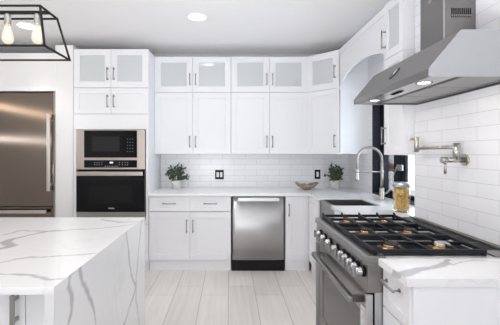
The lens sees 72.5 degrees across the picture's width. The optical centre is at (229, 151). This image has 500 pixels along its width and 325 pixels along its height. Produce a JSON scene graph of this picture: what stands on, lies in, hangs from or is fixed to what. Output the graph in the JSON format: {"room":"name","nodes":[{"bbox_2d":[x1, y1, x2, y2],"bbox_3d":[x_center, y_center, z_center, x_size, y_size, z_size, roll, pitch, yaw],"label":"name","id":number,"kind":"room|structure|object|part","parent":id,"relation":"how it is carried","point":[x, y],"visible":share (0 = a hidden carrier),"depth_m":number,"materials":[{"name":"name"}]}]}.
{"room":"kitchen","nodes":[
{"label":"kitchen","id":0,"kind":"room"},
{"bbox_2d":[0,0,389,53],"bbox_3d":[-0.810,-1.362,0.875,5.180,0.080,7.750,0,0,0],"label":"ceiling","id":1,"kind":"structure","parent":0,"point":[158,26],"depth_m":3.52,"materials":[{"name":"paint"}]},
{"bbox_2d":[16,22,36,29],"bbox_3d":[-2.130,-1.319,3.560,0.196,0.006,0.196,0,0,0],"label":"recessed light","id":2,"kind":"object","parent":1,"relation":"in","point":[23,25],"visible":0.96,"depth_m":3.54,"materials":[{"name":"paint"}]},
{"bbox_2d":[0,4,70,60],"bbox_3d":[-1.318,-0.920,1.800,0.825,0.804,0.273,0,0,0],"label":"pendant lantern","id":3,"kind":"object","parent":1,"relation":"hanging from","point":[38,19],"visible":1,"depth_m":1.79,"materials":[{"name":"black metal"}]},
{"bbox_2d":[4,13,10,39],"bbox_3d":[-1.177,-0.652,1.800,0.056,0.159,0.055,0,0,0],"label":"bulb","id":4,"kind":"object","parent":3,"relation":"attached to","point":[7,16],"depth_m":1.79,"materials":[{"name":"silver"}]},
{"bbox_2d":[34,13,40,39],"bbox_3d":[-1.020,-0.652,1.800,0.056,0.159,0.055,0,0,0],"label":"bulb","id":5,"kind":"object","parent":3,"relation":"attached to","point":[37,22],"depth_m":1.79,"materials":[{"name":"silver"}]},
{"bbox_2d":[187,13,206,20],"bbox_3d":[-0.322,-1.319,3.325,0.196,0.006,0.196,0,0,0],"label":"recessed light","id":6,"kind":"object","parent":1,"relation":"in","point":[192,16],"visible":1,"depth_m":3.31,"materials":[{"name":"paint"}]},
{"bbox_2d":[145,254,315,324],"bbox_3d":[-0.810,1.410,0.875,5.180,0.080,7.750,0,0,0],"label":"floor","id":7,"kind":"structure","parent":0,"point":[172,297],"depth_m":3.18,"materials":[{"name":"beige wood"}]},
{"bbox_2d":[0,92,54,216],"bbox_3d":[-2.469,0.338,4.199,0.914,2.065,0.722,0,0,0],"label":"refrigerator","id":8,"kind":"object","parent":7,"relation":"on","point":[27,119],"visible":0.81,"depth_m":3.90,"materials":[{"name":"silver metal"}]},
{"bbox_3d":[-2.477,0.963,3.925,0.898,0.655,0.050,0,0,0],"label":"freezer drawer","id":9,"kind":"part","parent":8,"relation":"part of","materials":[{"name":"silver metal"}]},
{"bbox_2d":[0,53,54,91],"bbox_3d":[-2.704,-0.918,4.242,1.392,0.437,0.672,0,0,0],"label":"wall cabinet","id":10,"kind":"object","parent":8,"relation":"on","point":[15,76],"depth_m":3.91,"materials":[{"name":"white paint"}]},
{"bbox_3d":[-2.056,0.005,3.869,0.034,0.880,0.062,0,0,0],"label":"handle","id":11,"kind":"part","parent":8,"relation":"part of","materials":[{"name":"silver metal"}]},
{"bbox_3d":[-2.018,0.325,3.926,0.013,2.030,0.048,0,0,0],"label":"trim","id":12,"kind":"part","parent":8,"relation":"part of","materials":[{"name":"silver metal"}]},
{"bbox_2d":[0,217,144,324],"bbox_3d":[-1.510,0.923,1.837,1.780,0.894,1.275,0,0,0],"label":"kitchen island","id":13,"kind":"object","parent":7,"relation":"on","point":[54,270],"visible":1,"depth_m":1.66,"materials":[{"name":"white stone"}]},
{"bbox_3d":[-0.978,0.889,1.281,0.424,0.762,0.022,0,0,0],"label":"door","id":14,"kind":"part","parent":13,"relation":"part of","materials":[{"name":"white paint"}]},
{"bbox_3d":[-0.793,0.585,1.252,0.014,0.126,0.040,0,0,0],"label":"handle","id":15,"kind":"part","parent":13,"relation":"part of","materials":[{"name":"silver metal"}]},
{"bbox_3d":[-0.709,0.897,1.282,0.110,0.785,0.020,0,0,0],"label":"filler panel","id":16,"kind":"part","parent":13,"relation":"part of","materials":[{"name":"white paint"}]},
{"bbox_2d":[74,49,159,269],"bbox_3d":[-1.369,0.092,4.221,0.862,2.555,0.698,0,0,0],"label":"tall cabinet","id":17,"kind":"object","parent":7,"relation":"on","point":[114,89],"visible":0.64,"depth_m":3.91,"materials":[{"name":"white paint"}]},
{"bbox_3d":[-1.585,-0.587,3.920,0.428,0.295,0.020,0,0,0],"label":"door","id":18,"kind":"part","parent":17,"relation":"part of","materials":[{"name":"white paint"}]},
{"bbox_3d":[-1.585,-0.963,3.920,0.428,0.442,0.020,0,0,0],"label":"door","id":19,"kind":"part","parent":17,"relation":"part of","materials":[{"name":"white paint"}]},
{"bbox_3d":[-1.585,-0.963,3.922,0.296,0.310,0.004,0,0,0],"label":"glass pane","id":20,"kind":"part","parent":17,"relation":"part of","materials":[{"name":"grey glass"}]},
{"bbox_2d":[76,130,145,216],"bbox_3d":[-1.362,0.252,4.136,0.780,1.012,0.627,0,0,0],"label":"wall oven","id":21,"kind":"object","parent":17,"relation":"in","point":[111,164],"visible":0.98,"depth_m":3.88,"materials":[{"name":"black metal"}]},
{"bbox_3d":[-1.357,0.246,3.848,0.746,0.048,0.050,0,0,0],"label":"handle","id":22,"kind":"part","parent":21,"relation":"part of","materials":[{"name":"silver metal"}]},
{"bbox_3d":[-1.362,0.446,3.889,0.780,0.475,0.032,0,0,0],"label":"oven door","id":23,"kind":"part","parent":21,"relation":"part of","materials":[{"name":"black glass"}]},
{"bbox_3d":[-1.365,-0.090,3.896,0.606,0.308,0.019,0,0,0],"label":"microwave door","id":24,"kind":"part","parent":21,"relation":"part of","materials":[{"name":"black glass"}]},
{"bbox_3d":[-1.365,0.136,3.896,0.606,0.084,0.019,0,0,0],"label":"control panel","id":25,"kind":"part","parent":21,"relation":"part of","materials":[{"name":"black glass"}]},
{"bbox_3d":[-1.362,-0.028,3.896,0.780,0.451,0.022,0,0,0],"label":"steel frame","id":26,"kind":"part","parent":21,"relation":"part of","materials":[{"name":"silver metal"}]},
{"bbox_3d":[-1.362,0.722,3.895,0.780,0.072,0.020,0,0,0],"label":"trim","id":27,"kind":"part","parent":21,"relation":"part of","materials":[{"name":"silver metal"}]},
{"bbox_3d":[-1.369,0.197,3.920,0.862,1.266,0.020,0,0,0],"label":"frame","id":28,"kind":"part","parent":17,"relation":"part of","materials":[{"name":"white paint"}]},
{"bbox_3d":[-1.153,-0.963,3.922,0.296,0.310,0.004,0,0,0],"label":"glass pane","id":29,"kind":"part","parent":17,"relation":"part of","materials":[{"name":"grey glass"}]},
{"bbox_3d":[-1.153,-0.587,3.920,0.428,0.295,0.020,0,0,0],"label":"door","id":30,"kind":"part","parent":17,"relation":"part of","materials":[{"name":"white paint"}]},
{"bbox_3d":[-1.153,-0.963,3.920,0.428,0.442,0.020,0,0,0],"label":"door","id":31,"kind":"part","parent":17,"relation":"part of","materials":[{"name":"white paint"}]},
{"bbox_3d":[-1.153,1.052,3.920,0.428,0.433,0.020,0,0,0],"label":"door","id":32,"kind":"part","parent":17,"relation":"part of","materials":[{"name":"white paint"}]},
{"bbox_2d":[149,196,230,269],"bbox_3d":[-0.461,0.939,4.221,0.941,0.863,0.698,0,0,0],"label":"base cabinet","id":33,"kind":"object","parent":7,"relation":"on","point":[186,232],"visible":0.95,"depth_m":3.92,"materials":[{"name":"white paint"}]},
{"bbox_3d":[-0.697,0.597,3.920,0.469,0.171,0.020,0,0,0],"label":"drawer","id":34,"kind":"part","parent":33,"relation":"part of","materials":[{"name":"white paint"}]},
{"bbox_3d":[-0.697,0.966,3.920,0.469,0.553,0.020,0,0,0],"label":"door","id":35,"kind":"part","parent":33,"relation":"part of","materials":[{"name":"white paint"}]},
{"bbox_3d":[-0.225,0.597,3.920,0.469,0.171,0.020,0,0,0],"label":"drawer","id":36,"kind":"part","parent":33,"relation":"part of","materials":[{"name":"white paint"}]},
{"bbox_3d":[-0.225,0.966,3.920,0.469,0.553,0.020,0,0,0],"label":"door","id":37,"kind":"part","parent":33,"relation":"part of","materials":[{"name":"white paint"}]},
{"bbox_2d":[148,187,414,217],"bbox_3d":[0.332,0.491,3.511,2.535,0.030,2.117,0,0,0],"label":"countertop","id":38,"kind":"structure","parent":33,"relation":"on","point":[385,206],"depth_m":3.88,"materials":[{"name":"white stone"}]},
{"bbox_2d":[164,163,189,188],"bbox_3d":[-0.671,0.306,4.385,0.287,0.340,0.265,0,0,-41],"label":"potted plant","id":39,"kind":"object","parent":38,"relation":"on","point":[176,184],"visible":1,"depth_m":4.37,"materials":[{"name":"green plant"}]},
{"bbox_3d":[-0.695,0.420,4.410,0.136,0.112,0.136,0,0,0],"label":"pot","id":40,"kind":"part","parent":39,"relation":"part of","materials":[{"name":"white ceramic"}]},
{"bbox_2d":[295,182,317,189],"bbox_3d":[0.972,0.428,4.303,0.305,0.096,0.179,0,0,0],"label":"decorative bowl","id":41,"kind":"object","parent":38,"relation":"on","point":[310,185],"visible":1,"depth_m":4.25,"materials":[{"name":"brown wood"}]},
{"bbox_2d":[324,163,343,188],"bbox_3d":[1.360,0.298,4.416,0.278,0.355,0.285,0,0,0],"label":"potted plant","id":42,"kind":"object","parent":38,"relation":"on","point":[334,184],"visible":1,"depth_m":4.37,"materials":[{"name":"green plant"}]},
{"bbox_3d":[1.363,0.420,4.420,0.136,0.112,0.136,0,0,0],"label":"pot","id":43,"kind":"part","parent":42,"relation":"part of","materials":[{"name":"white ceramic"}]},
{"bbox_2d":[321,200,376,217],"bbox_3d":[1.135,0.609,3.255,0.415,0.242,0.470,0,0,0],"label":"sink","id":44,"kind":"object","parent":38,"relation":"in","point":[326,205],"visible":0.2,"depth_m":3.45,"materials":[{"name":"metal"}]},
{"bbox_2d":[324,200,376,205],"bbox_3d":[1.147,0.599,3.255,0.393,0.222,0.470,0,0,0],"label":"basin","id":45,"kind":"object","parent":44,"relation":"in","point":[326,202],"depth_m":3.48,"materials":[{"name":"metal"}]},
{"bbox_2d":[355,146,390,199],"bbox_3d":[1.415,0.208,3.383,0.331,0.536,0.094,0,0,0],"label":"kitchen faucet","id":46,"kind":"object","parent":38,"relation":"on","point":[382,192],"visible":1,"depth_m":3.39,"materials":[{"name":"grey metal"}]},
{"bbox_3d":[1.395,0.198,3.400,0.289,0.028,0.040,0,0,0],"label":"support arm","id":47,"kind":"part","parent":46,"relation":"part of","materials":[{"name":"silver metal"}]},
{"bbox_2d":[392,182,410,187],"bbox_3d":[1.372,0.359,2.720,0.134,0.234,0.134,0,0,0],"label":"storage jar","id":48,"kind":"object","parent":38,"relation":"on","point":[394,184],"visible":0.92,"depth_m":2.67,"materials":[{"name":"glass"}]},
{"bbox_2d":[393,187,409,210],"bbox_3d":[1.372,0.373,2.720,0.121,0.178,0.122,0,0,-18],"label":"pasta","id":49,"kind":"object","parent":48,"relation":"in","point":[401,195],"visible":1,"depth_m":2.69,"materials":[{"name":"yellow food"}]},
{"bbox_2d":[232,196,283,270],"bbox_3d":[0.325,0.943,4.186,0.605,0.855,0.668,0,0,0],"label":"dishwasher","id":50,"kind":"object","parent":7,"relation":"on","point":[257,221],"visible":1,"depth_m":3.90,"materials":[{"name":"silver metal"}]},
{"bbox_3d":[0.325,1.307,3.928,0.605,0.126,0.020,0,0,0],"label":"kick plate","id":51,"kind":"part","parent":50,"relation":"part of","materials":[{"name":"black plastic"}]},
{"bbox_3d":[0.325,0.540,3.880,0.467,0.040,0.056,0,0,0],"label":"handle","id":52,"kind":"part","parent":50,"relation":"part of","materials":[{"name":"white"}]},
{"bbox_2d":[284,196,308,269],"bbox_3d":[0.776,0.939,4.221,0.276,0.863,0.698,0,0,0],"label":"base cabinet","id":53,"kind":"object","parent":7,"relation":"on","point":[296,208],"visible":0.79,"depth_m":3.92,"materials":[{"name":"white paint"}]},
{"bbox_2d":[309,197,320,277],"bbox_3d":[1.233,0.941,3.417,0.732,0.858,0.934,0,0,0],"label":"base cabinet","id":54,"kind":"object","parent":7,"relation":"on","point":[314,206],"visible":0.13,"depth_m":3.77,"materials":[{"name":"white paint"}]},
{"bbox_2d":[312,212,499,324],"bbox_3d":[0.930,0.900,1.982,0.740,0.940,0.913,0,0,0],"label":"gas range","id":55,"kind":"object","parent":7,"relation":"on","point":[349,291],"visible":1,"depth_m":1.82,"materials":[{"name":"metal"}]},
{"bbox_3d":[0.627,0.955,2.429,0.028,0.630,0.018,0,0,0],"label":"post","id":56,"kind":"part","parent":55,"relation":"part of","materials":[{"name":"metal"}]},
{"bbox_3d":[0.576,0.701,1.978,0.032,0.034,0.733,0,0,0],"label":"handle","id":57,"kind":"part","parent":55,"relation":"part of","materials":[{"name":"metal"}]},
{"bbox_3d":[0.638,0.939,1.982,0.008,0.593,0.870,0,0,0],"label":"oven door","id":58,"kind":"part","parent":55,"relation":"part of","materials":[{"name":"metal"}]},
{"bbox_3d":[0.653,0.570,1.982,0.074,0.127,0.912,0,0,0],"label":"control panel","id":59,"kind":"part","parent":55,"relation":"part of","materials":[{"name":"metal"}]},
{"bbox_3d":[0.615,0.552,1.578,0.009,0.052,0.052,0,0,0],"label":"knob","id":60,"kind":"part","parent":55,"relation":"part of","materials":[{"name":"black plastic"}]},
{"bbox_3d":[0.627,0.955,1.535,0.028,0.630,0.018,0,0,0],"label":"post","id":61,"kind":"part","parent":55,"relation":"part of","materials":[{"name":"metal"}]},
{"bbox_3d":[0.795,0.467,1.680,0.124,0.010,0.124,0,0,0],"label":"burner","id":62,"kind":"part","parent":55,"relation":"part of","materials":[{"name":"gold metal"}]},
{"bbox_2d":[334,221,499,257],"bbox_3d":[0.999,0.479,1.982,0.598,0.012,0.912,0,0,0],"label":"cooktop","id":63,"kind":"object","parent":55,"relation":"in","point":[493,251],"depth_m":1.75,"materials":[{"name":"black metal"}]},
{"bbox_3d":[1.045,0.467,1.680,0.124,0.010,0.124,0,0,0],"label":"burner","id":64,"kind":"part","parent":55,"relation":"part of","materials":[{"name":"gold metal"}]},
{"bbox_2d":[377,269,499,324],"bbox_3d":[0.987,0.938,1.399,0.682,0.863,0.238,0,0,0],"label":"base cabinet","id":65,"kind":"object","parent":7,"relation":"on","point":[404,305],"visible":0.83,"depth_m":1.28,"materials":[{"name":"white paint"}]},
{"bbox_3d":[0.664,0.558,1.422,0.038,0.018,0.133,0,0,0],"label":"handle","id":66,"kind":"part","parent":65,"relation":"part of","materials":[{"name":"silver metal"}]},
{"bbox_3d":[0.693,0.966,1.405,0.020,0.553,0.224,0,0,0],"label":"door","id":67,"kind":"part","parent":65,"relation":"part of","materials":[{"name":"white paint"}]},
{"bbox_3d":[0.693,0.597,1.405,0.020,0.171,0.224,0,0,0],"label":"drawer","id":68,"kind":"part","parent":65,"relation":"part of","materials":[{"name":"white paint"}]},
{"bbox_2d":[378,258,499,286],"bbox_3d":[0.996,0.491,1.398,0.665,0.030,0.246,0,0,0],"label":"countertop","id":69,"kind":"structure","parent":65,"relation":"on","point":[411,272],"depth_m":1.35,"materials":[{"name":"white stone"}]},
{"bbox_3d":[1.009,0.938,1.286,0.636,0.863,0.012,0,0,0],"label":"panel","id":70,"kind":"part","parent":65,"relation":"part of","materials":[{"name":"white paint"}]},
{"bbox_2d":[153,54,320,253],"bbox_3d":[-0.810,0.034,4.664,5.180,2.712,0.172,0,0,0],"label":"wall","id":71,"kind":"structure","parent":0,"point":[155,55],"depth_m":4.58,"materials":[{"name":"white paint"}]},
{"bbox_2d":[55,45,77,216],"bbox_3d":[-1.905,0.080,4.242,0.205,2.620,0.672,0,0,0],"label":"trim","id":72,"kind":"structure","parent":71,"relation":"attached to","point":[64,70],"depth_m":3.91,"materials":[{"name":"white paint"}]},
{"bbox_2d":[155,57,230,153],"bbox_3d":[-0.463,-0.581,4.376,0.948,1.208,0.388,0,0,0],"label":"upper cabinet","id":73,"kind":"object","parent":71,"relation":"attached to","point":[185,123],"depth_m":4.23,"materials":[{"name":"white paint"}]},
{"bbox_3d":[-0.700,-0.963,4.230,0.471,0.442,0.020,0,0,0],"label":"door","id":74,"kind":"part","parent":73,"relation":"part of","materials":[{"name":"white paint"}]},
{"bbox_3d":[-0.700,-0.963,4.232,0.329,0.300,0.004,0,0,0],"label":"glass pane","id":75,"kind":"part","parent":73,"relation":"part of","materials":[{"name":"grey glass"}]},
{"bbox_3d":[-0.700,-0.358,4.230,0.471,0.759,0.020,0,0,0],"label":"door","id":76,"kind":"part","parent":73,"relation":"part of","materials":[{"name":"white paint"}]},
{"bbox_3d":[-0.463,-0.963,4.376,0.948,0.445,0.388,0,0,0],"label":"glass front cabinet","id":77,"kind":"part","parent":73,"relation":"part of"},
{"bbox_3d":[-0.226,-0.963,4.230,0.471,0.442,0.020,0,0,0],"label":"door","id":78,"kind":"part","parent":73,"relation":"part of","materials":[{"name":"white paint"}]},
{"bbox_3d":[-0.226,-0.963,4.232,0.329,0.300,0.004,0,0,0],"label":"glass pane","id":79,"kind":"part","parent":73,"relation":"part of","materials":[{"name":"grey glass"}]},
{"bbox_3d":[-0.226,-0.358,4.230,0.471,0.759,0.020,0,0,0],"label":"door","id":80,"kind":"part","parent":73,"relation":"part of","materials":[{"name":"white paint"}]},
{"bbox_2d":[215,170,223,178],"bbox_3d":[-0.142,0.304,4.565,0.116,0.124,0.009,0,0,0],"label":"wall switch plate","id":81,"kind":"object","parent":71,"relation":"attached to","point":[219,174],"visible":1,"depth_m":4.56,"materials":[{"name":"black plastic"}]},
{"bbox_2d":[161,154,348,186],"bbox_3d":[0.336,0.290,4.574,2.528,0.600,0.008,0,0,0],"label":"backsplash","id":82,"kind":"structure","parent":71,"relation":"attached to","point":[240,170],"depth_m":4.57,"materials":[{"name":"tile"}]},
{"bbox_2d":[231,57,307,153],"bbox_3d":[0.490,-0.581,4.376,0.954,1.208,0.388,0,0,0],"label":"upper cabinet","id":83,"kind":"object","parent":71,"relation":"attached to","point":[261,123],"depth_m":4.23,"materials":[{"name":"white paint"}]},
{"bbox_3d":[0.252,-0.963,4.230,0.474,0.442,0.020,0,0,0],"label":"door","id":84,"kind":"part","parent":83,"relation":"part of","materials":[{"name":"white paint"}]},
{"bbox_3d":[0.252,-0.963,4.232,0.332,0.300,0.004,0,0,0],"label":"glass pane","id":85,"kind":"part","parent":83,"relation":"part of","materials":[{"name":"grey glass"}]},
{"bbox_3d":[0.252,-0.358,4.230,0.474,0.759,0.020,0,0,0],"label":"door","id":86,"kind":"part","parent":83,"relation":"part of","materials":[{"name":"white paint"}]},
{"bbox_3d":[0.490,-0.963,4.376,0.954,0.445,0.388,0,0,0],"label":"glass front cabinet","id":87,"kind":"part","parent":83,"relation":"part of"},
{"bbox_3d":[0.729,-0.963,4.230,0.474,0.442,0.020,0,0,0],"label":"door","id":88,"kind":"part","parent":83,"relation":"part of","materials":[{"name":"white paint"}]},
{"bbox_3d":[0.729,-0.358,4.230,0.474,0.759,0.020,0,0,0],"label":"door","id":89,"kind":"part","parent":83,"relation":"part of","materials":[{"name":"white paint"}]},
{"bbox_3d":[0.729,-0.963,4.232,0.332,0.300,0.004,0,0,0],"label":"glass pane","id":90,"kind":"part","parent":83,"relation":"part of","materials":[{"name":"grey glass"}]},
{"bbox_2d":[315,170,319,178],"bbox_3d":[1.176,0.300,4.565,0.076,0.124,0.009,0,0,0],"label":"wall outlet","id":91,"kind":"object","parent":71,"relation":"attached to","point":[317,172],"visible":1,"depth_m":4.56,"materials":[{"name":"black plastic"}]},
{"bbox_2d":[349,53,414,206],"bbox_3d":[1.690,0.034,3.514,0.180,2.712,2.128,0,0,0],"label":"wall","id":92,"kind":"structure","parent":0,"point":[376,61],"depth_m":3.93,"materials":[{"name":"paint"}]},
{"bbox_2d":[307,88,367,153],"bbox_3d":[1.278,-0.358,4.248,0.641,0.762,0.641,0,0,0],"label":"upper cabinet","id":93,"kind":"object","parent":92,"relation":"attached to","point":[335,125],"visible":0.86,"depth_m":3.96,"materials":[{"name":"white paint"}]},
{"bbox_3d":[1.113,-0.358,4.083,0.421,0.759,0.020,0,0,45],"label":"door","id":94,"kind":"part","parent":93,"relation":"part of","materials":[{"name":"white paint"}]},
{"bbox_2d":[307,50,367,91],"bbox_3d":[1.278,-0.962,4.248,0.641,0.444,0.641,0,0,0],"label":"upper cabinet","id":95,"kind":"object","parent":92,"relation":"attached to","point":[323,70],"visible":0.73,"depth_m":4.01,"materials":[{"name":"white paint"}]},
{"bbox_3d":[1.113,-0.962,4.083,0.421,0.441,0.020,0,0,45],"label":"door","id":96,"kind":"part","parent":95,"relation":"part of","materials":[{"name":"white paint"}]},
{"bbox_3d":[1.114,-0.962,4.084,0.279,0.299,0.004,0,0,45],"label":"glass pane","id":97,"kind":"part","parent":95,"relation":"part of","materials":[{"name":"grey glass"}]},
{"bbox_2d":[339,8,383,81],"bbox_3d":[1.277,-0.995,3.350,0.030,0.380,1.176,0,0,0],"label":"arched valance","id":98,"kind":"object","parent":95,"relation":"attached to","point":[366,42],"visible":0.83,"depth_m":3.23,"materials":[{"name":"white paint"}]},
{"bbox_3d":[1.266,-1.155,3.350,0.008,0.060,1.176,0,0,0],"label":"rail","id":99,"kind":"part","parent":98,"relation":"part of","materials":[{"name":"white paint"}]},
{"bbox_2d":[372,105,414,204],"bbox_3d":[1.691,-0.098,3.225,0.178,1.125,1.210,0,0,0],"label":"window","id":100,"kind":"structure","parent":92,"relation":"in","point":[397,168],"depth_m":3.71,"materials":[{"name":"black glass"}]},
{"bbox_3d":[1.716,-0.092,3.655,0.005,1.025,0.250,0,0,0],"label":"glass pane","id":101,"kind":"part","parent":100,"relation":"part of","materials":[{"name":"clear glass"}]},
{"bbox_3d":[1.716,-0.092,2.990,0.005,1.025,0.640,0,0,0],"label":"glass pane","id":102,"kind":"part","parent":100,"relation":"part of","materials":[{"name":"white glass"}]},
{"bbox_2d":[381,0,414,154],"bbox_3d":[1.406,-0.581,2.607,0.386,1.208,0.305,0,0,0],"label":"upper cabinet","id":103,"kind":"object","parent":92,"relation":"attached to","point":[399,120],"depth_m":2.54,"materials":[{"name":"white paint"}]},
{"bbox_3d":[1.262,-0.963,2.607,0.004,0.326,0.186,0,0,0],"label":"glass pane","id":104,"kind":"part","parent":103,"relation":"part of","materials":[{"name":"white glass"}]},
{"bbox_3d":[1.260,-0.963,2.607,0.020,0.442,0.302,0,0,0],"label":"door","id":105,"kind":"part","parent":103,"relation":"part of","materials":[{"name":"white paint"}]},
{"bbox_3d":[1.260,-0.358,2.607,0.020,0.759,0.302,0,0,0],"label":"door","id":106,"kind":"part","parent":103,"relation":"part of","materials":[{"name":"white paint"}]},
{"bbox_3d":[1.406,-0.963,2.607,0.386,0.445,0.305,0,0,0],"label":"glass front cabinet","id":107,"kind":"part","parent":103,"relation":"part of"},
{"bbox_2d":[415,0,499,244],"bbox_3d":[1.555,0.034,-0.275,0.450,2.712,5.450,0,0,0],"label":"wall","id":108,"kind":"structure","parent":0,"point":[465,199],"depth_m":1.94,"materials":[{"name":"tile"}]},
{"bbox_2d":[354,0,499,104],"bbox_3d":[1.101,-0.827,1.948,0.456,0.989,0.905,0,0,0],"label":"range hood","id":109,"kind":"object","parent":108,"relation":"attached to","point":[455,57],"visible":1,"depth_m":1.79,"materials":[{"name":"metal"}]},
{"bbox_3d":[1.101,-0.435,2.399,0.456,0.207,0.002,0,0,0],"label":"panel","id":110,"kind":"part","parent":109,"relation":"part of","materials":[{"name":"silver metal"}]},
{"bbox_2d":[415,81,432,84],"bbox_3d":[0.962,-0.343,1.685,0.076,0.002,0.076,0,0,0],"label":"spotlight","id":111,"kind":"object","parent":109,"relation":"on","point":[419,82],"depth_m":1.69,"materials":[{"name":"white glass"}]},
{"bbox_2d":[451,8,470,16],"bbox_3d":[1.249,-0.753,1.838,0.107,0.050,0.002,0,0,0],"label":"vent grille","id":112,"kind":"object","parent":109,"relation":"attached to","point":[455,12],"depth_m":1.84,"materials":[{"name":"grey metal"}]},
{"bbox_3d":[1.101,-0.435,1.496,0.456,0.207,0.002,0,0,0],"label":"panel","id":113,"kind":"part","parent":109,"relation":"part of","materials":[{"name":"silver metal"}]},
{"bbox_2d":[409,137,469,173],"bbox_3d":[1.261,0.009,2.113,0.138,0.226,0.458,0,0,0],"label":"pot filler","id":114,"kind":"object","parent":108,"relation":"attached to","point":[464,159],"visible":1,"depth_m":1.91,"materials":[{"name":"grey metal"}]},
{"bbox_3d":[1.276,-0.051,2.326,0.032,0.106,0.031,0,0,0],"label":"spout","id":115,"kind":"part","parent":114,"relation":"part of","materials":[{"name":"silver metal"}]},
{"bbox_3d":[1.276,-0.025,2.128,0.019,0.021,0.396,0,0,0],"label":"swing arm","id":116,"kind":"part","parent":114,"relation":"part of","materials":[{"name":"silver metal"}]},
{"bbox_3d":[1.212,0.088,1.914,0.014,0.067,0.016,0,0,0],"label":"lever","id":117,"kind":"part","parent":114,"relation":"part of","materials":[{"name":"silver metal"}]},
{"bbox_2d":[414,216,499,246],"bbox_3d":[1.326,0.468,0.725,0.008,0.015,3.450,0,0,0],"label":"trim","id":118,"kind":"structure","parent":108,"relation":"attached to","point":[414,216],"depth_m":1.94,"materials":[{"name":"grey metal"}]}
]}

